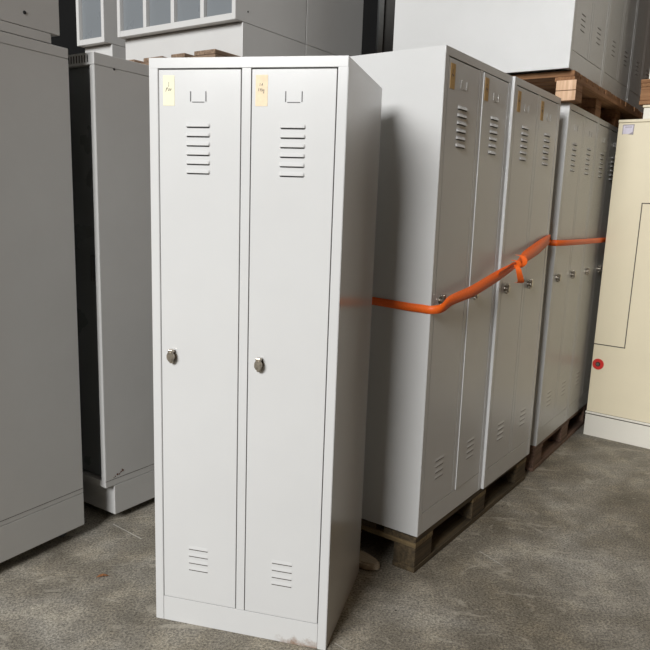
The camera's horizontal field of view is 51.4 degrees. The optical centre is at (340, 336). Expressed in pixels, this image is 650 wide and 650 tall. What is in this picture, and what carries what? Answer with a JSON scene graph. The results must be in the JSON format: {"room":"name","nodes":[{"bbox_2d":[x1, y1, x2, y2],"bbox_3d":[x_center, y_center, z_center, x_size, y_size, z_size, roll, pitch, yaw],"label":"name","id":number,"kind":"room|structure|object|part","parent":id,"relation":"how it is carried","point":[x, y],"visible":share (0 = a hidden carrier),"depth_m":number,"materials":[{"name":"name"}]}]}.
{"room":"warehouse","nodes":[
{"label":"warehouse","id":0,"kind":"room"},
{"bbox_2d":[51,0,377,54],"bbox_3d":[0.190,-4.752,9.370,18.000,8.600,0.200,2,11,0],"label":"wall","id":1,"kind":"structure","parent":0,"point":[67,39],"depth_m":9.38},
{"bbox_2d":[0,424,649,649],"bbox_3d":[-0.068,1.708,-0.944,18.000,0.200,22.500,2,11,0],"label":"floor","id":2,"kind":"structure","parent":0,"point":[561,561],"depth_m":2.55,"materials":[{"name":"concrete"}]},
{"bbox_2d":[0,31,83,562],"bbox_3d":[-1.627,-0.089,2.432,0.801,1.927,0.980,8,12,29],"label":"storage cabinet","id":3,"kind":"object","parent":2,"relation":"on","point":[41,473],"visible":1,"depth_m":2.49,"materials":[{"name":"grey metal"}]},
{"bbox_2d":[0,0,59,43],"bbox_3d":[-1.566,-1.262,2.230,0.802,0.454,0.860,8,12,29],"label":"storage cabinet","id":4,"kind":"object","parent":3,"relation":"on","point":[38,20],"visible":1,"depth_m":2.34,"materials":[{"name":"grey metal"}]},
{"bbox_2d":[68,52,154,513],"bbox_3d":[-1.142,-0.226,3.215,0.802,1.939,0.621,9,13,32],"label":"storage cabinet","id":5,"kind":"object","parent":2,"relation":"on","point":[109,95],"visible":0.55,"depth_m":2.82,"materials":[{"name":"grey metal"}]},
{"bbox_3d":[-1.291,-0.263,2.970,0.740,1.689,0.018,9,13,32],"label":"door","id":6,"kind":"part","parent":5,"relation":"part of","materials":[{"name":"grey paint"}]},
{"bbox_3d":[-1.330,0.584,3.125,0.743,0.028,0.042,9,13,32],"label":"rail","id":7,"kind":"part","parent":5,"relation":"part of","materials":[{"name":"grey metal"}]},
{"bbox_3d":[-1.012,-0.277,2.762,0.013,0.110,0.016,9,13,32],"label":"handle","id":8,"kind":"part","parent":5,"relation":"part of","materials":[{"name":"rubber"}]},
{"bbox_2d":[149,55,381,649],"bbox_3d":[-0.244,0.059,2.290,0.598,1.800,0.522,5,11,13],"label":"locker","id":9,"kind":"object","parent":2,"relation":"on","point":[264,169],"visible":1,"depth_m":2.06,"materials":[{"name":"white metal"}]},
{"bbox_2d":[186,122,209,174],"bbox_3d":[-0.416,-0.547,1.968,0.076,0.146,0.008,5,11,13],"label":"vent","id":10,"kind":"object","parent":9,"relation":"attached to","point":[197,133],"depth_m":1.97,"materials":[{"name":"white metal"}]},
{"bbox_2d":[188,545,208,572],"bbox_3d":[-0.467,0.734,2.218,0.072,0.088,0.002,5,11,13],"label":"vent","id":11,"kind":"object","parent":9,"relation":"attached to","point":[195,555],"depth_m":2.22,"materials":[{"name":"white metal"}]},
{"bbox_3d":[-0.434,0.060,2.096,0.255,1.678,0.016,5,11,13],"label":"door","id":12,"kind":"part","parent":9,"relation":"part of","materials":[{"name":"grey paint"}]},
{"bbox_3d":[-0.333,0.939,2.233,0.538,0.087,0.019,5,11,13],"label":"kick plate","id":13,"kind":"part","parent":9,"relation":"part of","materials":[{"name":"grey paint"}]},
{"bbox_3d":[-0.294,0.070,2.064,0.028,1.682,0.019,5,11,13],"label":"post","id":14,"kind":"part","parent":9,"relation":"part of","materials":[{"name":"grey metal"}]},
{"bbox_3d":[-0.265,-0.770,1.903,0.597,0.029,0.020,5,11,13],"label":"rail","id":15,"kind":"part","parent":9,"relation":"part of","materials":[{"name":"white metal"}]},
{"bbox_2d":[271,559,292,587],"bbox_3d":[-0.187,0.758,2.152,0.072,0.088,0.002,5,11,13],"label":"vent","id":16,"kind":"object","parent":9,"relation":"attached to","point":[281,569],"depth_m":2.15,"materials":[{"name":"white metal"}]},
{"bbox_3d":[-0.159,0.083,2.031,0.246,1.678,0.016,5,11,13],"label":"door","id":17,"kind":"part","parent":9,"relation":"part of","materials":[{"name":"grey paint"}]},
{"bbox_2d":[279,124,305,176],"bbox_3d":[-0.136,-0.523,1.902,0.076,0.146,0.008,5,11,13],"label":"vent","id":18,"kind":"object","parent":9,"relation":"attached to","point":[292,137],"depth_m":1.90,"materials":[{"name":"white metal"}]},
{"bbox_2d":[359,550,379,570],"bbox_3d":[0.090,0.892,2.695,0.155,0.037,0.083,10,13,35],"label":"wood offcut","id":19,"kind":"object","parent":2,"relation":"on","point":[366,561],"visible":0.64,"depth_m":2.66,"materials":[{"name":"brown wood"}]},
{"bbox_2d":[376,0,384,52],"bbox_3d":[0.315,-1.872,6.082,0.045,4.200,0.045,-1,11,-17],"label":"steel post","id":20,"kind":"object","parent":2,"relation":"on","point":[380,15],"visible":0.02,"depth_m":5.90,"materials":[{"name":"grey metal"}]},
{"bbox_2d":[382,0,394,52],"bbox_3d":[0.793,-1.871,6.177,0.900,4.200,0.040,1,11,-6],"label":"panel","id":21,"kind":"object","parent":2,"relation":"on","point":[389,5],"visible":0.02,"depth_m":5.95,"materials":[{"name":"black metal"}]},
{"bbox_2d":[361,456,525,572],"bbox_3d":[0.314,0.720,3.339,0.800,0.149,1.218,10,13,34],"label":"wooden pallet","id":22,"kind":"object","parent":2,"relation":"on","point":[411,553],"visible":0.26,"depth_m":2.91,"materials":[{"name":"brown wood"}]},
{"bbox_2d":[350,45,511,536],"bbox_3d":[0.306,-0.173,2.818,0.525,1.794,0.598,9,13,34],"label":"locker","id":23,"kind":"object","parent":22,"relation":"on","point":[445,110],"visible":0.84,"depth_m":2.56,"materials":[{"name":"white metal"}]},
{"bbox_2d":[434,454,443,478],"bbox_3d":[0.395,0.521,2.690,0.002,0.087,0.072,9,13,34],"label":"vent","id":24,"kind":"object","parent":23,"relation":"attached to","point":[442,456],"depth_m":2.69,"materials":[{"name":"grey metal"}]},
{"bbox_3d":[0.462,0.695,2.848,0.019,0.087,0.538,9,13,34],"label":"kick plate","id":25,"kind":"part","parent":23,"relation":"part of","materials":[{"name":"grey paint"}]},
{"bbox_3d":[0.413,-0.152,2.571,0.016,1.672,0.255,9,13,34],"label":"door","id":26,"kind":"part","parent":23,"relation":"part of","materials":[{"name":"grey paint"}]},
{"bbox_2d":[372,235,550,313],"bbox_3d":[0.511,-0.323,3.021,0.603,0.273,1.212,10,13,34],"label":"strap","id":27,"kind":"object","parent":23,"relation":"attached to","point":[536,248],"visible":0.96,"depth_m":2.65,"materials":[{"name":"orange fabric"}]},
{"bbox_2d":[455,105,467,148],"bbox_3d":[0.441,-0.757,2.447,0.007,0.146,0.076,9,13,34],"label":"vent","id":28,"kind":"object","parent":23,"relation":"attached to","point":[461,108],"depth_m":2.44,"materials":[{"name":"grey metal"}]},
{"bbox_3d":[0.495,-0.172,2.688,0.019,1.677,0.028,9,13,34],"label":"post","id":29,"kind":"part","parent":23,"relation":"part of","materials":[{"name":"grey metal"}]},
{"bbox_2d":[466,436,473,458],"bbox_3d":[0.563,0.483,2.921,0.002,0.087,0.072,9,13,33],"label":"vent","id":30,"kind":"object","parent":23,"relation":"attached to","point":[469,439],"depth_m":2.92,"materials":[{"name":"grey metal"}]},
{"bbox_3d":[0.522,-1.010,2.526,0.020,0.029,0.597,9,13,34],"label":"rail","id":31,"kind":"part","parent":23,"relation":"part of","materials":[{"name":"grey metal"}]},
{"bbox_3d":[0.578,-0.189,2.799,0.016,1.672,0.246,9,13,33],"label":"door","id":32,"kind":"part","parent":23,"relation":"part of","materials":[{"name":"grey paint"}]},
{"bbox_2d":[488,116,498,154],"bbox_3d":[0.609,-0.794,2.679,0.008,0.146,0.076,9,13,33],"label":"vent","id":33,"kind":"object","parent":23,"relation":"attached to","point":[493,118],"depth_m":2.67,"materials":[{"name":"grey metal"}]},
{"bbox_2d":[480,76,560,488],"bbox_3d":[0.662,-0.251,3.297,0.522,1.794,0.598,9,13,34],"label":"locker","id":34,"kind":"object","parent":22,"relation":"on","point":[534,112],"visible":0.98,"depth_m":3.11,"materials":[{"name":"grey metal"}]},
{"bbox_2d":[497,420,503,440],"bbox_3d":[0.752,0.443,3.168,0.002,0.087,0.072,9,13,34],"label":"vent","id":35,"kind":"object","parent":34,"relation":"attached to","point":[501,422],"depth_m":3.17,"materials":[{"name":"grey metal"}]},
{"bbox_3d":[0.820,0.617,3.326,0.019,0.087,0.538,9,13,34],"label":"kick plate","id":36,"kind":"part","parent":34,"relation":"part of","materials":[{"name":"grey paint"}]},
{"bbox_3d":[0.770,-0.230,3.049,0.016,1.672,0.255,9,13,34],"label":"door","id":37,"kind":"part","parent":34,"relation":"part of","materials":[{"name":"grey paint"}]},
{"bbox_2d":[519,407,525,425],"bbox_3d":[0.919,0.405,3.401,0.002,0.087,0.072,9,13,34],"label":"vent","id":38,"kind":"object","parent":34,"relation":"attached to","point":[524,408],"depth_m":3.40,"materials":[{"name":"grey metal"}]},
{"bbox_2d":[519,125,528,160],"bbox_3d":[0.799,-0.834,2.925,0.008,0.146,0.076,9,13,34],"label":"vent","id":39,"kind":"object","parent":34,"relation":"attached to","point":[524,129],"depth_m":2.92,"materials":[{"name":"grey metal"}]},
{"bbox_3d":[0.852,-0.250,3.166,0.019,1.677,0.028,9,13,34],"label":"post","id":40,"kind":"part","parent":34,"relation":"part of","materials":[{"name":"grey metal"}]},
{"bbox_3d":[0.934,-0.267,3.278,0.016,1.672,0.246,9,13,34],"label":"door","id":41,"kind":"part","parent":34,"relation":"part of","materials":[{"name":"grey paint"}]},
{"bbox_3d":[0.879,-1.087,3.005,0.020,0.029,0.597,9,13,34],"label":"rail","id":42,"kind":"part","parent":34,"relation":"part of","materials":[{"name":"grey metal"}]},
{"bbox_2d":[542,133,550,165],"bbox_3d":[0.965,-0.873,3.158,0.008,0.146,0.076,9,13,34],"label":"vent","id":43,"kind":"object","parent":34,"relation":"attached to","point":[546,141],"depth_m":3.16,"materials":[{"name":"grey metal"}]},
{"bbox_2d":[525,403,586,471],"bbox_3d":[1.000,0.530,4.466,0.960,0.149,1.206,9,13,33],"label":"wooden pallet","id":44,"kind":"object","parent":2,"relation":"on","point":[538,454],"visible":0.14,"depth_m":4.14,"materials":[{"name":"brown wood"}]},
{"bbox_2d":[530,102,598,445],"bbox_3d":[1.075,-0.352,3.901,0.522,1.800,0.598,9,13,33],"label":"locker","id":45,"kind":"object","parent":44,"relation":"on","point":[578,128],"visible":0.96,"depth_m":3.69,"materials":[{"name":"grey metal"}]},
{"bbox_2d":[546,389,551,405],"bbox_3d":[1.169,0.345,3.779,0.002,0.088,0.072,9,13,33],"label":"vent","id":46,"kind":"object","parent":45,"relation":"attached to","point":[549,391],"depth_m":3.78,"materials":[{"name":"grey metal"}]},
{"bbox_3d":[1.232,0.519,3.940,0.019,0.087,0.538,9,13,33],"label":"kick plate","id":47,"kind":"part","parent":45,"relation":"part of","materials":[{"name":"grey paint"}]},
{"bbox_3d":[1.190,-0.330,3.657,0.016,1.678,0.255,9,13,33],"label":"door","id":48,"kind":"part","parent":45,"relation":"part of","materials":[{"name":"grey paint"}]},
{"bbox_2d":[561,380,565,395],"bbox_3d":[1.329,0.306,4.015,0.002,0.088,0.072,9,13,33],"label":"vent","id":49,"kind":"object","parent":45,"relation":"attached to","point":[563,384],"depth_m":4.01,"materials":[{"name":"grey metal"}]},
{"bbox_3d":[1.269,-0.351,3.776,0.019,1.682,0.028,9,13,33],"label":"post","id":50,"kind":"part","parent":45,"relation":"part of","materials":[{"name":"grey metal"}]},
{"bbox_2d":[570,142,577,171],"bbox_3d":[1.222,-0.936,3.530,0.007,0.146,0.076,9,13,33],"label":"vent","id":51,"kind":"object","parent":45,"relation":"attached to","point":[575,144],"depth_m":3.52,"materials":[{"name":"grey metal"}]},
{"bbox_3d":[1.348,-0.368,3.890,0.016,1.678,0.246,9,13,33],"label":"door","id":52,"kind":"part","parent":45,"relation":"part of","materials":[{"name":"grey paint"}]},
{"bbox_2d":[511,70,642,127],"bbox_3d":[1.246,-1.413,4.288,1.027,0.148,1.798,10,13,34],"label":"wooden pallet","id":53,"kind":"object","parent":45,"relation":"on","point":[571,86],"visible":0.28,"depth_m":3.64,"materials":[{"name":"brown wood"}]},
{"bbox_2d":[393,0,610,86],"bbox_3d":[0.915,-2.293,3.622,1.026,1.800,0.598,10,13,34],"label":"locker","id":54,"kind":"object","parent":53,"relation":"on","point":[513,37],"visible":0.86,"depth_m":3.46,"materials":[{"name":"grey metal"}]},
{"bbox_3d":[1.229,-2.235,3.232,0.016,1.678,0.255,10,13,34],"label":"door","id":55,"kind":"part","parent":54,"relation":"part of","materials":[{"name":"grey paint"}]},
{"bbox_2d":[580,11,585,32],"bbox_3d":[1.207,-1.560,3.354,0.002,0.088,0.072,10,13,34],"label":"vent","id":56,"kind":"object","parent":54,"relation":"attached to","point":[583,13],"depth_m":3.35,"materials":[{"name":"grey metal"}]},
{"bbox_3d":[1.274,-1.386,3.513,0.019,0.087,0.538,10,13,34],"label":"kick plate","id":57,"kind":"part","parent":54,"relation":"part of","materials":[{"name":"grey paint"}]},
{"bbox_3d":[1.311,-2.255,3.349,0.019,1.682,0.028,10,13,34],"label":"post","id":58,"kind":"part","parent":54,"relation":"part of","materials":[{"name":"grey metal"}]},
{"bbox_2d":[596,25,600,44],"bbox_3d":[1.374,-1.598,3.587,0.002,0.088,0.072,10,13,34],"label":"vent","id":59,"kind":"object","parent":54,"relation":"attached to","point":[599,27],"depth_m":3.59,"materials":[{"name":"grey metal"}]},
{"bbox_3d":[1.393,-2.272,3.461,0.016,1.678,0.246,10,13,34],"label":"door","id":60,"kind":"part","parent":54,"relation":"part of","materials":[{"name":"grey paint"}]},
{"bbox_2d":[602,0,638,101],"bbox_3d":[1.263,-2.373,4.107,1.026,1.800,0.598,10,13,34],"label":"locker","id":61,"kind":"object","parent":53,"relation":"on","point":[623,13],"visible":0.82,"depth_m":3.94,"materials":[{"name":"grey metal"}]},
{"bbox_2d":[611,39,615,56],"bbox_3d":[1.555,-1.640,3.839,0.002,0.088,0.072,10,13,34],"label":"vent","id":62,"kind":"object","parent":61,"relation":"attached to","point":[613,45],"depth_m":3.83,"materials":[{"name":"grey metal"}]},
{"bbox_3d":[1.621,-1.465,3.998,0.019,0.087,0.538,10,13,34],"label":"kick plate","id":63,"kind":"part","parent":61,"relation":"part of","materials":[{"name":"grey paint"}]},
{"bbox_3d":[1.577,-2.314,3.717,0.016,1.678,0.255,10,13,34],"label":"door","id":64,"kind":"part","parent":61,"relation":"part of","materials":[{"name":"grey paint"}]},
{"bbox_3d":[1.659,-2.335,3.834,0.019,1.682,0.028,10,13,34],"label":"post","id":65,"kind":"part","parent":61,"relation":"part of","materials":[{"name":"grey metal"}]},
{"bbox_2d":[623,49,627,65],"bbox_3d":[1.721,-1.678,4.072,0.002,0.088,0.072,10,13,34],"label":"vent","id":66,"kind":"object","parent":61,"relation":"attached to","point":[626,51],"depth_m":4.07,"materials":[{"name":"grey metal"}]},
{"bbox_3d":[1.741,-2.352,3.946,0.016,1.678,0.246,10,13,34],"label":"door","id":67,"kind":"part","parent":61,"relation":"part of","materials":[{"name":"grey paint"}]},
{"bbox_2d":[627,0,649,112],"bbox_3d":[1.610,-2.452,4.592,1.026,1.800,0.598,10,13,34],"label":"locker","id":68,"kind":"object","parent":53,"relation":"on","point":[640,65],"visible":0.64,"depth_m":4.34,"materials":[{"name":"grey metal"}]},
{"bbox_3d":[1.969,-1.545,4.484,0.019,0.087,0.538,10,13,34],"label":"kick plate","id":69,"kind":"part","parent":68,"relation":"part of","materials":[{"name":"grey paint"}]},
{"bbox_3d":[2.006,-2.414,4.320,0.019,1.682,0.028,10,13,34],"label":"post","id":70,"kind":"part","parent":68,"relation":"part of","materials":[{"name":"grey metal"}]},
{"bbox_3d":[2.088,-2.431,4.431,0.016,1.678,0.246,10,13,34],"label":"door","id":71,"kind":"part","parent":68,"relation":"part of","materials":[{"name":"grey paint"}]},
{"bbox_2d":[548,237,605,245],"bbox_3d":[1.211,-0.671,4.492,1.044,0.031,1.814,9,13,33],"label":"strap","id":72,"kind":"object","parent":45,"relation":"attached to","point":[591,240],"visible":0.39,"depth_m":3.68,"materials":[{"name":"orange fabric"}]},
{"bbox_3d":[1.301,-1.190,3.610,0.020,0.029,0.597,9,13,33],"label":"rail","id":73,"kind":"part","parent":45,"relation":"part of","materials":[{"name":"grey metal"}]},
{"bbox_2d":[584,147,590,174],"bbox_3d":[1.383,-0.975,3.767,0.008,0.146,0.076,9,13,33],"label":"vent","id":74,"kind":"object","parent":45,"relation":"attached to","point":[588,149],"depth_m":3.76,"materials":[{"name":"grey metal"}]},
{"bbox_2d":[567,118,617,419],"bbox_3d":[1.410,-0.434,4.395,0.522,1.800,0.598,9,13,33],"label":"locker","id":75,"kind":"object","parent":44,"relation":"on","point":[607,134],"visible":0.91,"depth_m":4.21,"materials":[{"name":"grey metal"}]},
{"bbox_3d":[1.566,0.437,4.433,0.019,0.087,0.538,9,13,33],"label":"kick plate","id":76,"kind":"part","parent":75,"relation":"part of","materials":[{"name":"grey paint"}]},
{"bbox_3d":[1.603,-0.432,4.269,0.019,1.682,0.028,9,13,33],"label":"post","id":77,"kind":"part","parent":75,"relation":"part of","materials":[{"name":"grey metal"}]},
{"bbox_3d":[1.683,-0.450,4.383,0.016,1.678,0.246,9,13,33],"label":"door","id":78,"kind":"part","parent":75,"relation":"part of","materials":[{"name":"grey paint"}]},
{"bbox_2d":[598,152,603,177],"bbox_3d":[1.557,-1.018,4.024,0.008,0.146,0.076,9,13,33],"label":"vent","id":79,"kind":"object","parent":75,"relation":"attached to","point":[601,156],"depth_m":4.02,"materials":[{"name":"grey metal"}]},
{"bbox_3d":[1.635,-1.272,4.104,0.020,0.029,0.597,9,13,33],"label":"rail","id":80,"kind":"part","parent":75,"relation":"part of","materials":[{"name":"grey metal"}]},
{"bbox_2d":[609,156,614,180],"bbox_3d":[1.717,-1.057,4.261,0.008,0.146,0.076,9,13,33],"label":"vent","id":81,"kind":"object","parent":75,"relation":"attached to","point":[612,160],"depth_m":4.25,"materials":[{"name":"grey metal"}]},
{"bbox_2d":[583,119,649,448],"bbox_3d":[2.205,-0.291,4.160,1.012,1.971,0.612,10,14,36],"label":"tall cabinet","id":82,"kind":"object","parent":2,"relation":"on","point":[618,404],"visible":1,"depth_m":4.15,"materials":[{"name":"metal"}]},
{"bbox_2d":[643,105,649,118],"bbox_3d":[2.235,-1.307,3.981,0.762,0.092,0.412,10,14,36],"label":"box","id":83,"kind":"object","parent":82,"relation":"on","point":[646,114],"visible":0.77,"depth_m":4.03,"materials":[{"name":"paint"}]},
{"bbox_2d":[639,79,649,106],"bbox_3d":[2.243,-1.426,3.968,0.806,0.144,0.450,10,14,36],"label":"wooden pallet","id":84,"kind":"object","parent":83,"relation":"on","point":[645,83],"visible":0.87,"depth_m":4.01,"materials":[{"name":"brown wood"}]},
{"bbox_3d":[-0.525,-0.424,4.246,0.841,1.986,1.100,9,13,33],"label":"storage cabinet","id":85,"kind":"object","parent":2,"relation":"on","visible":0},
{"bbox_2d":[129,49,240,64],"bbox_3d":[-0.619,-1.486,4.105,0.915,0.144,1.335,9,13,33],"label":"wooden pallet","id":86,"kind":"object","parent":85,"relation":"on","point":[212,52],"visible":0.04,"depth_m":3.37,"materials":[{"name":"brown wood"}]},
{"bbox_2d":[117,0,305,61],"bbox_3d":[-0.723,-2.099,3.788,0.914,1.168,0.582,9,13,33],"label":"base cabinet","id":87,"kind":"object","parent":86,"relation":"on","point":[149,28],"visible":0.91,"depth_m":3.63,"materials":[{"name":"white metal"}]},
{"bbox_3d":[-1.141,-2.193,3.742,0.192,0.931,0.018,9,13,33],"label":"door","id":88,"kind":"part","parent":87,"relation":"part of","materials":[{"name":"grey paint"}]},
{"bbox_3d":[-0.958,-2.163,3.621,0.192,0.931,0.018,9,13,33],"label":"door","id":89,"kind":"part","parent":87,"relation":"part of","materials":[{"name":"grey paint"}]},
{"bbox_3d":[-0.891,-1.670,3.644,0.861,0.031,0.042,9,13,33],"label":"rail","id":90,"kind":"part","parent":87,"relation":"part of","materials":[{"name":"white metal"}]},
{"bbox_3d":[-0.775,-2.132,3.500,0.192,0.931,0.018,9,13,33],"label":"door","id":91,"kind":"part","parent":87,"relation":"part of","materials":[{"name":"grey paint"}]},
{"bbox_3d":[-0.591,-2.102,3.379,0.192,0.931,0.018,9,13,33],"label":"door","id":92,"kind":"part","parent":87,"relation":"part of","materials":[{"name":"grey paint"}]},
{"bbox_2d":[305,0,363,55],"bbox_3d":[-0.393,-2.179,4.270,0.913,1.168,0.586,9,13,33],"label":"base cabinet","id":93,"kind":"object","parent":86,"relation":"on","point":[333,27],"visible":0.21,"depth_m":4.05,"materials":[{"name":"grey metal"}]},
{"bbox_3d":[-1.228,-0.542,4.709,0.841,1.986,1.100,9,13,33],"label":"storage cabinet","id":94,"kind":"object","parent":2,"relation":"on","visible":0},
{"bbox_3d":[-1.229,-1.606,4.602,0.520,0.144,1.338,9,13,33],"label":"wooden pallet","id":95,"kind":"object","parent":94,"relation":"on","visible":0},
{"bbox_2d":[76,0,125,59],"bbox_3d":[-1.327,-2.209,4.229,0.262,1.168,0.582,9,13,33],"label":"base cabinet","id":96,"kind":"object","parent":95,"relation":"on","point":[96,20],"visible":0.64,"depth_m":4.06,"materials":[{"name":"white metal"}]},
{"bbox_3d":[-1.470,-2.256,4.001,0.207,0.931,0.018,9,13,33],"label":"door","id":97,"kind":"part","parent":96,"relation":"part of","materials":[{"name":"grey paint"}]},
{"bbox_3d":[-1.494,-1.779,4.085,0.210,0.031,0.042,9,13,33],"label":"rail","id":98,"kind":"part","parent":96,"relation":"part of","materials":[{"name":"white metal"}]}
]}

